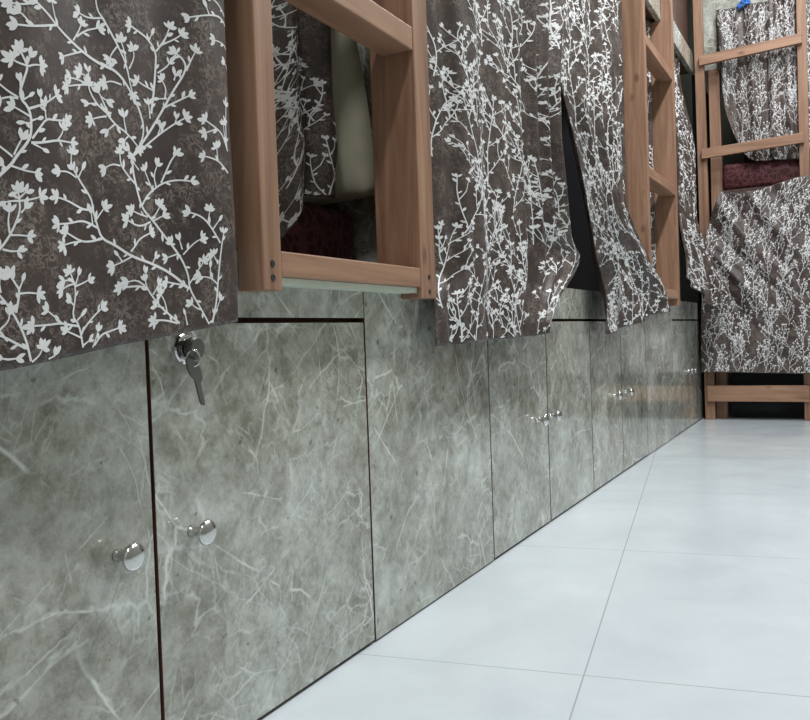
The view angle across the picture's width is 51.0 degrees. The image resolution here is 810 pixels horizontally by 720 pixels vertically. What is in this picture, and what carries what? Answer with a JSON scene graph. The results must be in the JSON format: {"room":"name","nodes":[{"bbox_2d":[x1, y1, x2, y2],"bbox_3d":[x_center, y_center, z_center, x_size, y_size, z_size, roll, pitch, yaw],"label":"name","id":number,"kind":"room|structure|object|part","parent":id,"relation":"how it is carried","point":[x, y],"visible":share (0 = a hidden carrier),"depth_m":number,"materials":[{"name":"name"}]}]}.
{"room":"dormitory","nodes":[
{"label":"dormitory","id":0,"kind":"room"},
{"bbox_2d":[257,402,809,719],"bbox_3d":[0.486,0.406,1.825,2.550,0.050,7.050,-1,2,27],"label":"floor","id":1,"kind":"structure","parent":0,"point":[678,587],"depth_m":1.33,"materials":[{"name":"tile"}]},
{"bbox_2d":[0,250,493,719],"bbox_3d":[-0.559,0.168,0.833,0.578,0.555,2.146,-1,2,27],"label":"storage cabinet","id":2,"kind":"object","parent":1,"relation":"on","point":[165,554],"visible":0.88,"depth_m":0.97,"materials":[{"name":"laminate"}]},
{"bbox_3d":[-0.360,0.205,0.669,0.020,0.466,0.432,-1,2,27],"label":"door","id":3,"kind":"part","parent":2,"relation":"part of","materials":[{"name":"stone"}]},
{"bbox_3d":[-0.263,0.186,0.806,0.028,0.027,0.027,-1,2,27],"label":"knob","id":4,"kind":"part","parent":2,"relation":"part of","materials":[{"name":"silver metal"}]},
{"bbox_2d":[184,337,204,405],"bbox_3d":[-0.222,0.012,0.890,0.019,0.074,0.032,-1,2,27],"label":"key","id":5,"kind":"object","parent":2,"relation":"hanging from","point":[194,347],"visible":1,"depth_m":0.89,"materials":[{"name":"silver metal"}]},
{"bbox_3d":[-0.215,0.182,0.898,0.028,0.027,0.027,-1,2,27],"label":"knob","id":6,"kind":"part","parent":2,"relation":"part of","materials":[{"name":"silver metal"}]},
{"bbox_3d":[-0.160,0.187,1.055,0.020,0.466,0.430,-1,2,27],"label":"door","id":7,"kind":"part","parent":2,"relation":"part of","materials":[{"name":"stone"}]},
{"bbox_2d":[320,42,376,262],"bbox_3d":[-0.809,-0.694,0.867,0.967,1.182,2.048,-1,2,27],"label":"bunk bed","id":8,"kind":"object","parent":2,"relation":"on","point":[362,212],"visible":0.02,"depth_m":1.63,"materials":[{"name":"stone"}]},
{"bbox_2d":[0,0,237,370],"bbox_3d":[-0.344,-0.570,0.602,0.029,1.257,0.679,-1,2,27],"label":"curtain","id":9,"kind":"object","parent":8,"relation":"hanging from","point":[117,217],"visible":1,"depth_m":0.75,"materials":[{"name":"fabric"}]},
{"bbox_2d":[271,0,337,240],"bbox_3d":[-0.207,-0.690,1.296,0.034,1.068,0.365,-1,2,27],"label":"curtain","id":10,"kind":"object","parent":8,"relation":"hanging from","point":[306,132],"visible":0.44,"depth_m":1.39,"materials":[{"name":"fabric"}]},
{"bbox_2d":[280,203,353,259],"bbox_3d":[-0.820,-0.179,0.927,0.660,0.118,1.905,-1,2,27],"label":"mattress","id":11,"kind":"object","parent":8,"relation":"on","point":[318,231],"visible":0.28,"depth_m":1.51,"materials":[{"name":"red fabric"}]},
{"bbox_2d":[303,27,374,205],"bbox_3d":[-0.273,-0.454,1.638,0.506,0.348,0.109,-1,2,27],"label":"pillow","id":12,"kind":"object","parent":11,"relation":"on","point":[355,159],"visible":0.12,"depth_m":1.52,"materials":[{"name":"beige fabric"}]},
{"bbox_2d":[224,0,435,299],"bbox_3d":[-0.122,-1.034,1.157,0.079,1.893,0.457,-1,2,27],"label":"wooden ladder","id":13,"kind":"object","parent":8,"relation":"attached to","point":[394,32],"visible":0.97,"depth_m":1.19,"materials":[{"name":"brown wood"}]},
{"bbox_3d":[0.048,0.127,1.458,0.020,0.552,0.473,-1,2,27],"label":"fixed panel","id":14,"kind":"part","parent":2,"relation":"part of","materials":[{"name":"stone"}]},
{"bbox_2d":[487,288,593,557],"bbox_3d":[0.107,0.108,2.116,0.578,0.555,0.746,-1,2,27],"label":"storage cabinet","id":15,"kind":"object","parent":1,"relation":"on","point":[540,410],"visible":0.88,"depth_m":1.94,"materials":[{"name":"laminate"}]},
{"bbox_3d":[0.243,0.151,1.831,0.020,0.466,0.358,-1,2,27],"label":"door","id":16,"kind":"part","parent":15,"relation":"part of","materials":[{"name":"stone"}]},
{"bbox_3d":[0.309,0.134,1.907,0.028,0.027,0.027,-1,2,27],"label":"knob","id":17,"kind":"part","parent":15,"relation":"part of","materials":[{"name":"silver metal"}]},
{"bbox_3d":[0.353,0.130,1.993,0.028,0.027,0.027,-1,2,27],"label":"knob","id":18,"kind":"part","parent":15,"relation":"part of","materials":[{"name":"silver metal"}]},
{"bbox_3d":[0.415,0.135,2.163,0.020,0.466,0.379,-1,2,27],"label":"door","id":19,"kind":"part","parent":15,"relation":"part of","materials":[{"name":"stone"}]},
{"bbox_2d":[581,291,674,490],"bbox_3d":[0.565,0.066,2.999,0.578,0.555,1.244,-1,2,27],"label":"storage cabinet","id":20,"kind":"object","parent":1,"relation":"on","point":[632,382],"visible":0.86,"depth_m":2.72,"materials":[{"name":"laminate"}]},
{"bbox_2d":[561,103,600,291],"bbox_3d":[0.046,-0.771,2.516,0.967,1.182,1.668,-1,2,27],"label":"bunk bed","id":21,"kind":"object","parent":20,"relation":"on","point":[585,277],"visible":0.02,"depth_m":3.12,"materials":[{"name":"stone"}]},
{"bbox_2d":[426,0,579,345],"bbox_3d":[0.220,-0.644,1.701,0.053,1.212,0.809,-1,2,29],"label":"curtain","id":22,"kind":"object","parent":21,"relation":"hanging from","point":[506,254],"visible":1,"depth_m":1.61,"materials":[{"name":"fabric"}]},
{"bbox_2d":[560,0,670,334],"bbox_3d":[0.573,-0.677,2.372,0.080,1.210,0.938,-1,2,32],"label":"curtain","id":23,"kind":"object","parent":21,"relation":"hanging from","point":[592,83],"visible":0.97,"depth_m":2.33,"materials":[{"name":"fabric"}]},
{"bbox_3d":[0.585,0.120,2.490,0.020,0.466,0.350,-1,2,27],"label":"door","id":24,"kind":"part","parent":20,"relation":"part of","materials":[{"name":"stone"}]},
{"bbox_3d":[0.634,0.105,2.534,0.028,0.027,0.027,-1,2,27],"label":"knob","id":25,"kind":"part","parent":20,"relation":"part of","materials":[{"name":"silver metal"}]},
{"bbox_3d":[0.703,0.099,2.667,0.028,0.027,0.027,-1,2,27],"label":"knob","id":26,"kind":"part","parent":20,"relation":"part of","materials":[{"name":"silver metal"}]},
{"bbox_3d":[0.750,0.105,2.809,0.020,0.466,0.360,-1,2,27],"label":"door","id":27,"kind":"part","parent":20,"relation":"part of","materials":[{"name":"stone"}]},
{"bbox_3d":[0.953,0.045,3.203,0.020,0.552,0.522,-1,2,27],"label":"fixed panel","id":28,"kind":"part","parent":20,"relation":"part of","materials":[{"name":"stone"}]},
{"bbox_2d":[672,301,702,435],"bbox_3d":[1.024,0.025,3.885,0.578,0.555,0.751,-1,2,27],"label":"storage cabinet","id":29,"kind":"object","parent":1,"relation":"on","point":[686,331],"visible":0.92,"depth_m":3.72,"materials":[{"name":"laminate"}]},
{"bbox_2d":[645,0,693,74],"bbox_3d":[0.688,-1.162,3.766,0.967,1.844,1.168,-1,2,27],"label":"bunk bed","id":30,"kind":"object","parent":29,"relation":"on","point":[682,50],"visible":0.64,"depth_m":3.80,"materials":[{"name":"stone"}]},
{"bbox_2d":[645,19,655,269],"bbox_3d":[0.899,-0.796,3.208,0.020,1.043,0.285,-1,2,27],"label":"curtain","id":31,"kind":"object","parent":30,"relation":"hanging from","point":[647,22],"visible":0.12,"depth_m":3.32,"materials":[{"name":"fabric"}]},
{"bbox_2d":[622,0,679,305],"bbox_3d":[0.881,-1.187,3.112,0.100,1.970,0.580,-1,2,27],"label":"wooden ladder","id":32,"kind":"object","parent":30,"relation":"attached to","point":[641,53],"visible":0.56,"depth_m":3.15,"materials":[{"name":"brown wood"}]},
{"bbox_2d":[674,51,731,308],"bbox_3d":[1.219,-0.778,3.651,0.177,1.128,0.582,-1,2,36],"label":"curtain","id":33,"kind":"object","parent":30,"relation":"hanging from","point":[704,276],"visible":0.76,"depth_m":3.61,"materials":[{"name":"fabric"}]},
{"bbox_3d":[1.163,0.067,3.606,0.020,0.466,0.375,-1,2,27],"label":"door","id":34,"kind":"part","parent":29,"relation":"part of","materials":[{"name":"stone"}]},
{"bbox_3d":[1.336,0.052,3.939,0.020,0.466,0.367,-1,2,27],"label":"door","id":35,"kind":"part","parent":29,"relation":"part of","materials":[{"name":"stone"}]},
{"bbox_2d":[692,0,804,417],"bbox_3d":[2.204,-1.121,4.160,1.393,2.745,0.900,-1,2,27],"label":"bunk bed","id":36,"kind":"object","parent":1,"relation":"on","point":[713,101],"visible":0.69,"depth_m":4.04,"materials":[{"name":"brown wood"}]},
{"bbox_3d":[1.620,-0.565,4.506,0.019,1.654,0.870,-1,2,27],"label":"panel","id":37,"kind":"part","parent":36,"relation":"part of","materials":[{"name":"brown wood"}]},
{"bbox_3d":[1.501,-0.548,4.069,0.050,1.655,0.045,-1,2,27],"label":"post","id":38,"kind":"part","parent":36,"relation":"part of","materials":[{"name":"brown wood"}]},
{"bbox_3d":[2.435,-1.362,4.525,1.186,2.210,0.020,-1,2,27],"label":"panel","id":39,"kind":"part","parent":36,"relation":"part of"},
{"bbox_2d":[701,175,809,373],"bbox_3d":[1.809,-0.379,3.767,0.968,0.882,0.039,-1,2,27],"label":"curtain","id":40,"kind":"object","parent":36,"relation":"hanging from","point":[758,241],"visible":0.94,"depth_m":3.87,"materials":[{"name":"fabric"}]},
{"bbox_2d":[723,159,799,189],"bbox_3d":[2.232,-0.896,4.134,1.196,0.122,0.838,-1,2,27],"label":"mattress","id":41,"kind":"object","parent":36,"relation":"on","point":[757,173],"visible":0.51,"depth_m":3.97,"materials":[{"name":"red fabric"}]},
{"bbox_2d":[716,0,809,160],"bbox_3d":[1.871,-1.273,3.793,0.900,0.748,0.029,-1,2,27],"label":"curtain","id":42,"kind":"object","parent":36,"relation":"hanging from","point":[760,91],"visible":0.73,"depth_m":3.91,"materials":[{"name":"fabric"}]},
{"bbox_2d":[737,0,750,9],"bbox_3d":[1.568,-1.648,3.931,0.064,0.058,0.039,-1,2,27],"label":"knot","id":43,"kind":"object","parent":42,"relation":"attached to","point":[742,3],"visible":1,"depth_m":3.92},
{"bbox_3d":[2.101,0.047,3.828,1.186,0.437,0.020,-1,2,27],"label":"kick panel","id":44,"kind":"part","parent":36,"relation":"part of","materials":[{"name":"brown wood"}]},
{"bbox_2d":[693,0,809,420],"bbox_3d":[1.594,-0.920,3.912,0.486,2.400,0.054,-1,2,27],"label":"wooden ladder","id":45,"kind":"object","parent":1,"relation":"on","point":[731,393],"visible":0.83,"depth_m":3.91,"materials":[{"name":"brown wood"}]},
{"bbox_2d":[678,0,743,385],"bbox_3d":[2.036,-1.138,4.866,2.350,2.750,0.100,-1,2,27],"label":"wall","id":46,"kind":"structure","parent":0,"point":[687,294],"depth_m":4.97,"materials":[{"name":"paint"}]}
]}

